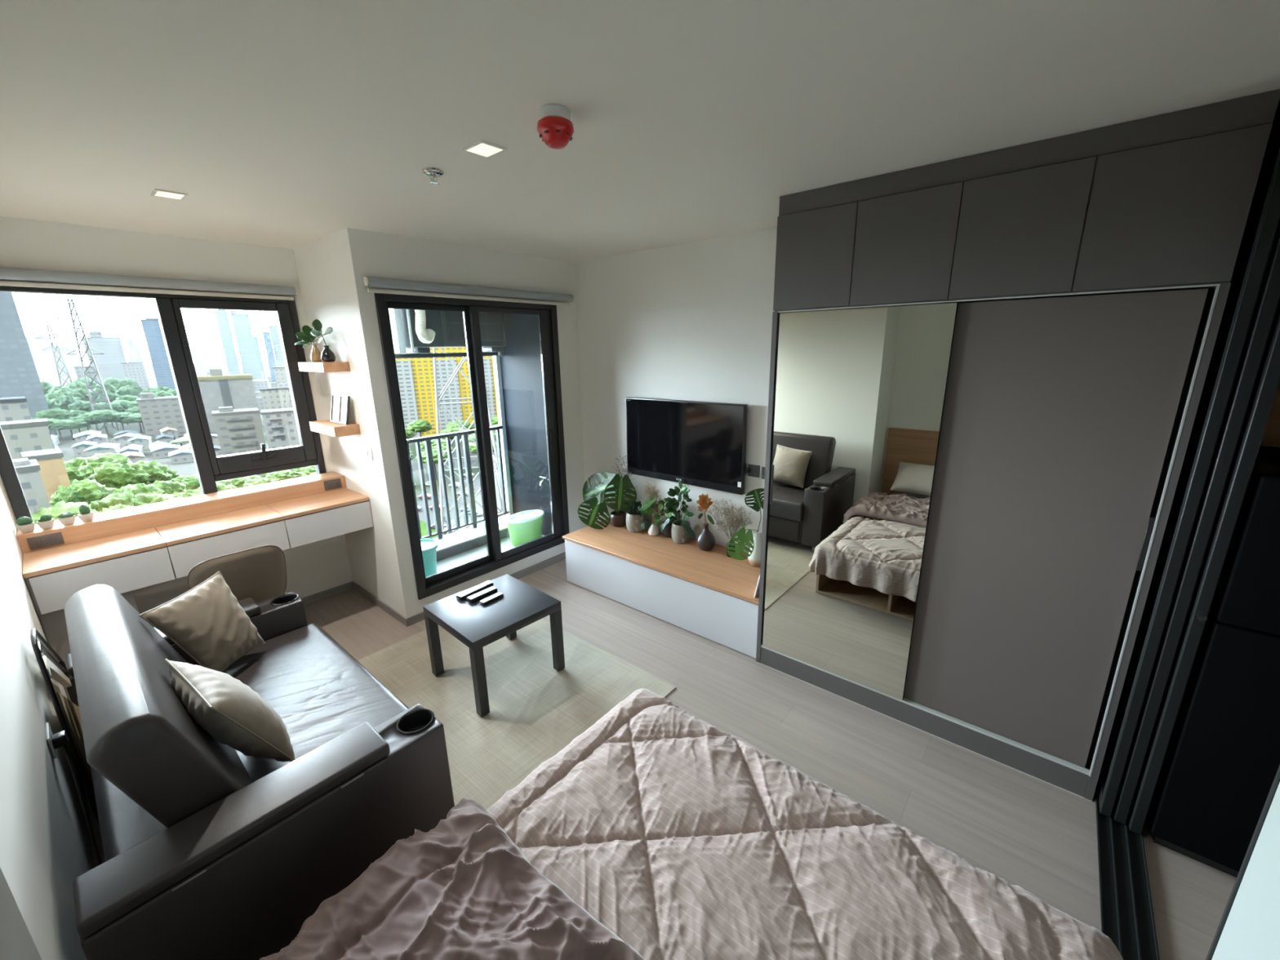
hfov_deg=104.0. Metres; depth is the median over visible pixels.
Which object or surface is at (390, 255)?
wall
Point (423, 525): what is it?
scrub
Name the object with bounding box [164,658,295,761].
throw cushion
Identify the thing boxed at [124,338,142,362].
building
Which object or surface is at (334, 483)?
power socket
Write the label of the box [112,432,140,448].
shed
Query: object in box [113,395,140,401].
tree
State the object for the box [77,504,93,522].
potted cactus
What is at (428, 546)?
bucket
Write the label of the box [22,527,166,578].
countertop
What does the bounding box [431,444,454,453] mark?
tree
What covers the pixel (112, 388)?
tree
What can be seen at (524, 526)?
bucket
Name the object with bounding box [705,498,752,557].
bouquet
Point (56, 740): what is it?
power cord
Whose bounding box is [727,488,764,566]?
vase
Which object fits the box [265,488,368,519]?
countertop
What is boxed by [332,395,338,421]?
print
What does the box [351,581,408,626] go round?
baseboard
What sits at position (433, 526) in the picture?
parked car
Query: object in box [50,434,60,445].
shed
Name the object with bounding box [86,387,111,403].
tree
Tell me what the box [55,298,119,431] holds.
pylon
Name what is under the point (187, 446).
shed
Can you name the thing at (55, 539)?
power socket
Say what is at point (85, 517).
pot
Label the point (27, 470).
building
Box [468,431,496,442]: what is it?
tree
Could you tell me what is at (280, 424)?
building
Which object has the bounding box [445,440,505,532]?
road
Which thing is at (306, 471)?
tree
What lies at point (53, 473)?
building
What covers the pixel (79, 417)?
tree
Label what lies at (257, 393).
building
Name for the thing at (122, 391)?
tree
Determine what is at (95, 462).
tree
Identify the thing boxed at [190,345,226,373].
building
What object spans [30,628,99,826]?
folded chair
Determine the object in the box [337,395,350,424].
picture frame
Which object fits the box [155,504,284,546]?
countertop
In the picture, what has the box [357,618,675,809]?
rug
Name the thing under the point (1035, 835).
floor
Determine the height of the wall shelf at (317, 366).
0.060 m
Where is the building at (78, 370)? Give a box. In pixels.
[73,366,98,403]
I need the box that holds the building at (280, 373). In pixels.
[272,366,288,386]
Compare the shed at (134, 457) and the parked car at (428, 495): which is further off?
the shed at (134, 457)
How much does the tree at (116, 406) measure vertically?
17.530 m
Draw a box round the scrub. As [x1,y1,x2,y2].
[419,520,448,538]
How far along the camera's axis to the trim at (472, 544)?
4.52 m
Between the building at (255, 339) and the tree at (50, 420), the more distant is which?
the building at (255, 339)
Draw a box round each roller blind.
[0,266,297,300]
[363,275,574,306]
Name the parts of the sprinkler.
bulb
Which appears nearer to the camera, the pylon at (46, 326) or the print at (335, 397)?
the print at (335, 397)
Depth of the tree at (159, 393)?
376.39 m
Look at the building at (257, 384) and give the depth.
543.18 m
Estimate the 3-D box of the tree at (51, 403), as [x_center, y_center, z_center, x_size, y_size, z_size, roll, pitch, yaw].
[-388.648,-42.911,327.728,14.063,20.737,13.991,-5,15,-14]
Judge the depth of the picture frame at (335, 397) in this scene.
3.38 m
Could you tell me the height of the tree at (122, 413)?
13.255 m
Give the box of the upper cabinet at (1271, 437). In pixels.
[1260,382,1279,447]
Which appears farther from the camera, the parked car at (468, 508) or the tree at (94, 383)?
the tree at (94, 383)
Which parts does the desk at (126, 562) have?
drawer, drawer, drawer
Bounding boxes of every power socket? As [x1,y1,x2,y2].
[26,532,64,550]
[323,478,342,490]
[744,464,759,477]
[760,466,764,479]
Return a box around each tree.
[31,500,98,524]
[34,408,73,438]
[40,381,52,395]
[44,388,75,397]
[44,391,65,399]
[45,398,60,409]
[45,417,59,434]
[47,384,73,410]
[48,418,93,439]
[48,479,116,505]
[52,395,80,410]
[64,457,88,478]
[65,381,90,390]
[65,466,89,484]
[66,400,97,428]
[67,387,88,401]
[68,377,97,389]
[69,414,102,430]
[70,409,86,432]
[78,453,133,477]
[83,409,123,435]
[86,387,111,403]
[86,462,151,488]
[88,492,139,512]
[93,402,126,428]
[95,382,116,393]
[95,392,121,403]
[102,377,121,387]
[102,503,133,512]
[108,412,132,431]
[111,400,135,425]
[112,483,164,495]
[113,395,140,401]
[115,377,141,390]
[115,386,140,397]
[118,413,142,432]
[124,405,144,430]
[126,384,142,397]
[126,401,137,408]
[133,493,179,506]
[136,460,172,484]
[139,386,162,396]
[148,480,186,494]
[153,390,173,397]
[155,386,171,392]
[161,464,179,479]
[162,497,184,502]
[166,389,177,395]
[168,439,189,448]
[168,474,199,490]
[172,489,202,497]
[185,473,198,478]
[195,483,231,492]
[215,478,234,485]
[216,483,236,489]
[228,475,263,488]
[243,476,279,487]
[261,469,295,477]
[265,470,299,480]
[292,465,314,475]
[297,465,315,477]
[404,427,416,439]
[406,419,432,443]
[415,448,448,480]
[420,438,446,450]
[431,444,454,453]
[439,426,469,453]
[445,419,474,446]
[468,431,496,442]
[468,442,497,453]
[491,416,498,425]
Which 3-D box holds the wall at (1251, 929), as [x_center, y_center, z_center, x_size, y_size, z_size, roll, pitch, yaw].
[0.489,0.574,0.063,0.130,2.526,1.805,11,19,39]
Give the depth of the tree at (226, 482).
138.04 m
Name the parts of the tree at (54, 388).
crown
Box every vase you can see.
[294,324,322,362]
[311,319,335,362]
[640,480,665,535]
[696,493,715,551]
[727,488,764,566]
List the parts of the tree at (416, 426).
crown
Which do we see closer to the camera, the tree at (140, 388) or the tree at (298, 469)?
the tree at (298, 469)
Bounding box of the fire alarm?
[537,103,573,149]
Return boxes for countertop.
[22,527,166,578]
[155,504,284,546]
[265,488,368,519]
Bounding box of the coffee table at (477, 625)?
[422,573,564,716]
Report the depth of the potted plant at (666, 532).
3.88 m
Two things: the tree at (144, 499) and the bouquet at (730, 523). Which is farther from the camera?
the tree at (144, 499)
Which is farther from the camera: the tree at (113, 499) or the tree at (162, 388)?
the tree at (162, 388)
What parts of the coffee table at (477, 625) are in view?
leg, leg, leg, leg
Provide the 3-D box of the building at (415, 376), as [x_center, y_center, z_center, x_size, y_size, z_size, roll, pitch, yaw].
[-109.373,-61.354,287.772,66.324,67.300,74.377,11,19,39]
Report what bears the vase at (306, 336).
on the wall shelf at (317, 366)
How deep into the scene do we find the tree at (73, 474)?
106.92 m
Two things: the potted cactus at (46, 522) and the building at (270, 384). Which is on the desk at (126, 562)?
the potted cactus at (46, 522)
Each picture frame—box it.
[330,394,339,422]
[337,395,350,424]
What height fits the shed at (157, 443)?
4.431 m
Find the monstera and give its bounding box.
[577,471,636,528]
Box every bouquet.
[614,454,636,505]
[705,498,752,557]
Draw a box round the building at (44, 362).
[26,335,57,378]
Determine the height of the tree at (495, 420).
13.306 m
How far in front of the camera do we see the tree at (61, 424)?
284.08 m
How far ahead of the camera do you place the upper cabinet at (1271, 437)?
1.73 m
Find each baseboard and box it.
[85,793,102,866]
[300,581,352,605]
[351,581,408,626]
[407,551,565,626]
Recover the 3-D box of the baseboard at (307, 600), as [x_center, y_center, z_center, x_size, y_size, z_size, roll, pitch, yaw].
[-2.802,1.003,3.471,0.012,0.062,1.526,11,19,39]
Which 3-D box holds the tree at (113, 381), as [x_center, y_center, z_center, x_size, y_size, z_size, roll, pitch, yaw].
[-459.504,-75.543,439.037,17.187,29.182,17.275,-1,15,0]
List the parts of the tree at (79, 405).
crown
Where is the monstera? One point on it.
(612, 486)
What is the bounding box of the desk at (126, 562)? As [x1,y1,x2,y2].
[16,471,373,701]
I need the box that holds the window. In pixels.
[0,280,326,522]
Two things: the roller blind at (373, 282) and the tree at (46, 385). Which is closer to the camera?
the roller blind at (373, 282)
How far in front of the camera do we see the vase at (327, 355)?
3.16 m
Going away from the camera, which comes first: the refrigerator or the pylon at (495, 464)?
the refrigerator
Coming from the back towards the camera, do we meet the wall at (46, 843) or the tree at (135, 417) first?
the tree at (135, 417)
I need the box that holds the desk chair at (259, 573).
[186,545,287,603]
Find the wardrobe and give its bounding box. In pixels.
[755,88,1279,801]
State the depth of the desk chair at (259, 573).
2.66 m
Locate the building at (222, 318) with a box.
[214,309,240,374]
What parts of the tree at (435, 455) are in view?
crown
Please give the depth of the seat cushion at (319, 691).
2.05 m
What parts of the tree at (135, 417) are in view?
crown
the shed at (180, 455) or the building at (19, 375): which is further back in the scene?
the building at (19, 375)
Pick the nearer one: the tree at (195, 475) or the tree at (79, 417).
the tree at (195, 475)
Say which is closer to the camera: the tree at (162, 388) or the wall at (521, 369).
the wall at (521, 369)
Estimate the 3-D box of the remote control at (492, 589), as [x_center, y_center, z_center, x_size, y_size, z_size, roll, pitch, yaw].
[-0.921,0.668,2.918,0.045,0.028,0.180,11,19,37]
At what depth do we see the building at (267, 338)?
635.28 m
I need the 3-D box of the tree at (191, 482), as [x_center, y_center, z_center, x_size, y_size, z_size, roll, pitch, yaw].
[-109.278,8.008,121.279,7.724,18.585,8.510,-13,19,-38]
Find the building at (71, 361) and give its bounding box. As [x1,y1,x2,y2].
[48,342,80,375]
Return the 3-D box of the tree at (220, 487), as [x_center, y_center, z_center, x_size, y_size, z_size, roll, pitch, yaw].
[-100.617,9.286,118.861,8.842,17.057,8.640,-11,18,-34]
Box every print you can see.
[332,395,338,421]
[340,396,346,422]
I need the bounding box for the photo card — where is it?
[753,574,759,597]
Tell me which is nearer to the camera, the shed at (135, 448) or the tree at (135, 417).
the shed at (135, 448)
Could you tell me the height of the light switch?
0.088 m
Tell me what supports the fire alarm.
attached to the ceiling
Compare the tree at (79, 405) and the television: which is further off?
the tree at (79, 405)
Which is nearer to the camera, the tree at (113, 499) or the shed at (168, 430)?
the tree at (113, 499)
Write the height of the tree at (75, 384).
28.016 m
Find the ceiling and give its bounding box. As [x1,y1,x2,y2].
[0,0,1279,262]
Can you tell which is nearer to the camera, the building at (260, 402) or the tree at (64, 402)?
the tree at (64, 402)
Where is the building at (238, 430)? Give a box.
[211,406,266,455]
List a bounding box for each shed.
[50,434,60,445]
[71,440,97,457]
[72,431,99,443]
[81,429,101,434]
[83,442,120,457]
[86,433,108,444]
[112,430,139,437]
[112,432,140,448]
[118,444,143,453]
[122,451,144,462]
[127,435,152,449]
[149,441,167,453]
[151,443,181,458]
[155,433,173,443]
[159,426,178,440]
[168,448,194,464]
[174,435,189,445]
[181,443,191,448]
[210,433,219,445]
[213,444,222,456]
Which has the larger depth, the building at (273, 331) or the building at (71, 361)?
the building at (71, 361)
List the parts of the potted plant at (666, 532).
pot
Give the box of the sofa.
[64,584,454,959]
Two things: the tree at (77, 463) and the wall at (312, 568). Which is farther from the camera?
the tree at (77, 463)
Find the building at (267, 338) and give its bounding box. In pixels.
[262,332,276,382]
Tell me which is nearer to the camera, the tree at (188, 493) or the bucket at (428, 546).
the bucket at (428, 546)
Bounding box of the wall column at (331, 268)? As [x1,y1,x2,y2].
[293,227,420,617]
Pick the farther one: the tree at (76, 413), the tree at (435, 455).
the tree at (76, 413)
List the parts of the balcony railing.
rail, rail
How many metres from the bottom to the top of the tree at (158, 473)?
22.258 m
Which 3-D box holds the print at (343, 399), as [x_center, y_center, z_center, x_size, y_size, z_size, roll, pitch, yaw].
[-1.947,-0.463,3.292,0.112,0.166,0.040,11,19,39]
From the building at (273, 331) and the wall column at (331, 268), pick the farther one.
the building at (273, 331)
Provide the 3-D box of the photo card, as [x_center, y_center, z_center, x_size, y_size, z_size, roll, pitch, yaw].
[0.741,0.607,2.993,0.039,0.156,0.170,11,19,39]
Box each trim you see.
[432,515,508,551]
[436,528,510,561]
[492,355,513,515]
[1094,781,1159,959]
[1205,764,1279,959]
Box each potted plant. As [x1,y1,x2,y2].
[620,493,657,532]
[640,497,680,537]
[660,480,695,543]
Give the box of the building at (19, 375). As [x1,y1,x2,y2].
[0,291,57,435]
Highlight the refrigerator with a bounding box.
[1146,446,1279,877]
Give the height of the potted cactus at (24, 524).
0.084 m
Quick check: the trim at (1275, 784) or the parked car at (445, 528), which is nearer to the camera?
the trim at (1275, 784)
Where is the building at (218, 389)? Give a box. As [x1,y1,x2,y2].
[196,368,262,432]
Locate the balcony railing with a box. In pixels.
[406,425,509,540]
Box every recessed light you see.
[151,188,187,200]
[462,139,507,158]
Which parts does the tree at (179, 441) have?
crown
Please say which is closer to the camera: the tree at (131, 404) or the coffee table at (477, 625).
the coffee table at (477, 625)
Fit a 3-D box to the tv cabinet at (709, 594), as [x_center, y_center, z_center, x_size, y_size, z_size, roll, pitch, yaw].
[0.233,0.706,3.726,1.720,0.393,0.607,11,19,39]
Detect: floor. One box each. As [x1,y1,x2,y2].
[97,559,1236,959]
[436,534,543,573]
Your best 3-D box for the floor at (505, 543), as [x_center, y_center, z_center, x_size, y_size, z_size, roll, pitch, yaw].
[-1.523,0.808,4.474,0.970,0.280,1.485,11,19,39]
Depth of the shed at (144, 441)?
254.99 m
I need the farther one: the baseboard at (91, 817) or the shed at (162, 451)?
the shed at (162, 451)
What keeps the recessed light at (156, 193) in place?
in the ceiling
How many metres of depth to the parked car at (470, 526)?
131.45 m
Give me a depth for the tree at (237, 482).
132.68 m
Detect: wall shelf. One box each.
[297,361,350,372]
[309,419,360,437]
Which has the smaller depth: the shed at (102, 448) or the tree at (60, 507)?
the tree at (60, 507)
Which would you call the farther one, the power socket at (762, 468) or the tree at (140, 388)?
the tree at (140, 388)
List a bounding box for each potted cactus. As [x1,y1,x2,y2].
[16,516,35,533]
[35,514,54,529]
[57,511,75,525]
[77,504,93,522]
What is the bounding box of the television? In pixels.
[625,396,747,494]
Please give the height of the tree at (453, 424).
13.136 m
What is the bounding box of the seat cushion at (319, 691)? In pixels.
[90,623,408,862]
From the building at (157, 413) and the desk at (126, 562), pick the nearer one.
the desk at (126, 562)
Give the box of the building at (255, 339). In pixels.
[253,337,266,378]
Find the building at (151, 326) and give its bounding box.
[139,318,175,389]
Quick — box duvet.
[259,688,1123,959]
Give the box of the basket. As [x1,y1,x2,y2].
[507,514,527,521]
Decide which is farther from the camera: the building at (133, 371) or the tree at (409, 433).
the building at (133, 371)
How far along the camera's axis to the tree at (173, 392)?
392.96 m
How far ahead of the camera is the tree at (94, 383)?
437.26 m
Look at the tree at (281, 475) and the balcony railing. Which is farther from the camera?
the tree at (281, 475)
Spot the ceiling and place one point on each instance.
(286, 124)
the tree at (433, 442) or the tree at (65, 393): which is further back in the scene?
the tree at (65, 393)
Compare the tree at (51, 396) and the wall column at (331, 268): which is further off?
the tree at (51, 396)
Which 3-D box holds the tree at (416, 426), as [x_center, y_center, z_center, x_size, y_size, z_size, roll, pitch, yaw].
[-107.117,-22.324,244.030,11.923,14.215,12.448,10,18,35]
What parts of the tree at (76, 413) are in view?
crown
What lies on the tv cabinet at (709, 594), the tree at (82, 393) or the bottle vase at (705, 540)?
the bottle vase at (705, 540)
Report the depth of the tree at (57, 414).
290.50 m
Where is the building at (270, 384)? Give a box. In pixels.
[267,382,276,387]
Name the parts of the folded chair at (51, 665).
leg frame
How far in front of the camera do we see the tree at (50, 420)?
283.35 m
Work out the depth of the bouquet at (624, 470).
4.08 m
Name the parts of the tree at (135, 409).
crown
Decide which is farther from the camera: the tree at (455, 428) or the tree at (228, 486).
the tree at (455, 428)
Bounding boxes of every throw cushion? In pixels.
[138,571,265,671]
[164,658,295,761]
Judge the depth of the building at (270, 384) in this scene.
514.53 m
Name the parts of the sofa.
backrest, armrest lid, armrest, armrest lid, armrest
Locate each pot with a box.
[16,522,35,533]
[77,511,93,522]
[609,510,626,526]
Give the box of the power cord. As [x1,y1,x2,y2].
[45,722,102,865]
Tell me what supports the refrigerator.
on the floor at (1035, 835)
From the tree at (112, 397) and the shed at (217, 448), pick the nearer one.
the shed at (217, 448)
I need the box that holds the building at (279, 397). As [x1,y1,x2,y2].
[259,383,293,409]
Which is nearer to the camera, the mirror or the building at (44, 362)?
the mirror
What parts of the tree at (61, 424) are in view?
crown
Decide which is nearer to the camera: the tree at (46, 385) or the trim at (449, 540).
the trim at (449, 540)
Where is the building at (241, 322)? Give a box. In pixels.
[230,310,262,379]
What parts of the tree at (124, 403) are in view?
crown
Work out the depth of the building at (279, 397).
286.76 m
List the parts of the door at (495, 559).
sliding sash, glass pane, sliding sash, glass pane, pull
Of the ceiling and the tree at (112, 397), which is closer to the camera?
the ceiling
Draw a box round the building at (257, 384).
[253,380,269,391]
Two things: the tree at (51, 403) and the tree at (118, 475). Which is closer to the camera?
the tree at (118, 475)
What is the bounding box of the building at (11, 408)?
[0,396,31,422]
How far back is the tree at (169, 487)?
110.42 m
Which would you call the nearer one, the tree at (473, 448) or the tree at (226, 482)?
the tree at (226, 482)
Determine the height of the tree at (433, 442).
10.624 m
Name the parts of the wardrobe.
door pull, overhead door, mirror door, overhead door, rail, rail, overhead door, sliding door, door pull, overhead door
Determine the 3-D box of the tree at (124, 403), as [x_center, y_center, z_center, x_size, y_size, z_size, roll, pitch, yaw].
[-359.625,-47.111,347.762,18.012,17.591,17.259,4,16,18]
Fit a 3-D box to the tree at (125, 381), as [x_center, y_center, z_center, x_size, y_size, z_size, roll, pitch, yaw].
[-450.606,-76.017,441.376,16.824,28.595,15.898,-11,18,-32]
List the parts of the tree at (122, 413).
crown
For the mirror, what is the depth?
2.43 m
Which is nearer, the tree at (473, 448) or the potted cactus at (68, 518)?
the potted cactus at (68, 518)
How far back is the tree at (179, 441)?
248.35 m
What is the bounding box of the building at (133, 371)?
[120,362,150,390]
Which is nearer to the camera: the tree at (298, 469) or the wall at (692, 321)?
the wall at (692, 321)
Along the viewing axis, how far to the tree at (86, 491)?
97.71 m
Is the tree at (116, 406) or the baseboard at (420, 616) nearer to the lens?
the baseboard at (420, 616)
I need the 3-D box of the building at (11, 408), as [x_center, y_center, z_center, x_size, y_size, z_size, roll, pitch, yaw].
[-161.900,-2.934,131.083,10.794,36.500,8.961,11,19,39]
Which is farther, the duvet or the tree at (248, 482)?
the tree at (248, 482)
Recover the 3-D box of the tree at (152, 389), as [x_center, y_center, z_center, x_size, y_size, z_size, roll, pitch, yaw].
[-381.087,-61.167,392.062,14.317,22.788,15.774,-7,16,-23]
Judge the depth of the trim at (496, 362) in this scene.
4.93 m
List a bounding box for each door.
[373,293,568,599]
[1097,105,1279,835]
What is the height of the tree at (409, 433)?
13.628 m
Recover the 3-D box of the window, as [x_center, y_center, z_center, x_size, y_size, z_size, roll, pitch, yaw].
[-2.856,-0.485,3.065,0.125,1.297,1.483,11,19,39]
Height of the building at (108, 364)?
73.100 m
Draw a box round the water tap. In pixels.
[539,475,548,485]
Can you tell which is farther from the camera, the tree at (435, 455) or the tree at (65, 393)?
the tree at (65, 393)
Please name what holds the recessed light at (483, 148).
in the ceiling
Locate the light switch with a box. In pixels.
[364,445,373,460]
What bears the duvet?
on the mattress
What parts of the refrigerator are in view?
door, door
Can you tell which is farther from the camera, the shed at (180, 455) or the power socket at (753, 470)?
the shed at (180, 455)
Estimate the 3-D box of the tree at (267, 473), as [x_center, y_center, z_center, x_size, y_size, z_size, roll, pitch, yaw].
[-104.370,3.643,145.719,8.625,14.325,8.939,11,19,39]
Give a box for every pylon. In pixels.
[34,324,71,410]
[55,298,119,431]
[432,347,506,535]
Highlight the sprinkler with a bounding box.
[422,167,444,185]
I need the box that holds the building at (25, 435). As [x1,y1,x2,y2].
[0,417,54,459]
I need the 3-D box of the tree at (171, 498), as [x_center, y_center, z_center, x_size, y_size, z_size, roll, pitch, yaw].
[-91.903,12.808,100.625,7.706,19.301,7.784,2,15,12]
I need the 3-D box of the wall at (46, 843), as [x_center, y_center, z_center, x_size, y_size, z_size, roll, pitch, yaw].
[-2.476,0.241,1.516,2.930,2.526,0.600,11,19,39]
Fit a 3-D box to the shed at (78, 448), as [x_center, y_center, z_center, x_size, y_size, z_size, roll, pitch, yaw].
[-270.854,-15.330,244.114,11.183,6.247,9.218,11,19,39]
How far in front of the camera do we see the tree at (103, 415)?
297.10 m
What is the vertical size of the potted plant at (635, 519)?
0.346 m
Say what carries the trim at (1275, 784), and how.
attached to the wall at (1251, 929)
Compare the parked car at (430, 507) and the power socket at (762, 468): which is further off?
the parked car at (430, 507)
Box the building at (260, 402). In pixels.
[256,396,263,413]
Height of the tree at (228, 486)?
15.491 m
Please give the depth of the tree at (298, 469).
146.89 m
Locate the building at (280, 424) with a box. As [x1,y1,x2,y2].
[260,407,300,448]
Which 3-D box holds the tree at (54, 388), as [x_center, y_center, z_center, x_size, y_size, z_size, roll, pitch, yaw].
[-443.777,-60.365,385.992,15.261,26.496,14.624,-9,17,-27]
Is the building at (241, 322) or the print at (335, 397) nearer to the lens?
the print at (335, 397)
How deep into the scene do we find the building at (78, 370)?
445.01 m
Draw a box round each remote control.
[456,580,493,600]
[466,586,497,603]
[479,591,503,605]
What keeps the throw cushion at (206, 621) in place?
on the sofa
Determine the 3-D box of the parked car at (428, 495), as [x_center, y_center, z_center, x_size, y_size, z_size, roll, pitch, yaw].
[-69.666,5.252,161.894,4.282,1.411,1.800,2,15,10]
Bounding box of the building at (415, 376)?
[394,346,497,439]
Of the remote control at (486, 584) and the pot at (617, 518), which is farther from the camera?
the pot at (617, 518)
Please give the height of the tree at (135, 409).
15.637 m
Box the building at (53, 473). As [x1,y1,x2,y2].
[20,448,71,506]
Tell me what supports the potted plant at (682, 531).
on the tv cabinet at (709, 594)
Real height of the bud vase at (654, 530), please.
0.454 m
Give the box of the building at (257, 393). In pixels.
[254,391,261,396]
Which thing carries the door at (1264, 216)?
in the wall at (692, 321)
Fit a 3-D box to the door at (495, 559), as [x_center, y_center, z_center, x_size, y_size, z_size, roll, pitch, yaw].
[-1.145,-0.298,3.788,0.100,2.042,1.414,11,19,39]
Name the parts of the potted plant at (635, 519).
pot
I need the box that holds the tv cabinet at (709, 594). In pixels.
[561,519,760,658]
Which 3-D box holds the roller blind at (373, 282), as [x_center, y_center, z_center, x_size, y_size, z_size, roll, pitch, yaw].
[-1.080,-1.307,3.502,0.078,0.088,1.619,11,19,39]
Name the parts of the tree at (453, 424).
crown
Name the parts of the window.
casement sash, handle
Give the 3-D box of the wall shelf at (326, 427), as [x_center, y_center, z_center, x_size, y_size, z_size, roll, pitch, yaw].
[-2.071,-0.354,3.383,0.449,0.065,0.152,11,19,39]
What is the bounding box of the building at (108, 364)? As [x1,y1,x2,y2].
[81,331,126,382]
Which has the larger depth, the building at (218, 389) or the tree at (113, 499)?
the building at (218, 389)
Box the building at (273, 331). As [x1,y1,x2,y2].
[268,322,284,366]
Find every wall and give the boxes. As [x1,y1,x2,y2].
[0,215,352,626]
[0,482,95,959]
[364,230,586,612]
[499,313,551,535]
[574,227,1279,552]
[1211,782,1279,959]
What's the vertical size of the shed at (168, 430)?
6.735 m
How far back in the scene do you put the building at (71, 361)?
1309.24 m
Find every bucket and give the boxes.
[420,537,438,577]
[505,509,544,546]
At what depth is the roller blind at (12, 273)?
2.82 m
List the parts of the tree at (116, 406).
crown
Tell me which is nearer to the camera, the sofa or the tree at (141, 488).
the sofa
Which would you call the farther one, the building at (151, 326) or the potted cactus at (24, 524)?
the building at (151, 326)
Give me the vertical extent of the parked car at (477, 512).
1.411 m
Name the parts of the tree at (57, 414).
crown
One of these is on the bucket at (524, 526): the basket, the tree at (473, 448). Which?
the basket
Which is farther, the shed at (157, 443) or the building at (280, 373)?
the building at (280, 373)
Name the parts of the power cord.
plate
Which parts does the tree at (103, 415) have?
crown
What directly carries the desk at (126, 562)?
on the floor at (1035, 835)
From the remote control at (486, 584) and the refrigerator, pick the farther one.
the remote control at (486, 584)
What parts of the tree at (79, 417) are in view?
crown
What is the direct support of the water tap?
attached to the wall at (521, 369)
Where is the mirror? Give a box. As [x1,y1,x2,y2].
[762,302,957,700]
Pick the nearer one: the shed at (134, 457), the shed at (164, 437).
the shed at (134, 457)
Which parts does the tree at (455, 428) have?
crown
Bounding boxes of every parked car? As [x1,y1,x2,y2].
[417,493,431,498]
[428,504,444,510]
[431,524,446,528]
[444,527,455,533]
[459,506,470,511]
[461,524,471,529]
[467,510,483,516]
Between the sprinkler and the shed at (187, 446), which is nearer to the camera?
the sprinkler
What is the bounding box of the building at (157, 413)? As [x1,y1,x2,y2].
[136,392,186,438]
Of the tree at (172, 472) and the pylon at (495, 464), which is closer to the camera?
the pylon at (495, 464)
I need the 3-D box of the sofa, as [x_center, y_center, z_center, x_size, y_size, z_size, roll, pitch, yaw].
[-1.540,0.918,1.947,1.581,0.964,0.898,11,19,39]
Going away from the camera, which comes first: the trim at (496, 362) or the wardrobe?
the wardrobe
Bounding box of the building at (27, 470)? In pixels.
[12,457,50,514]

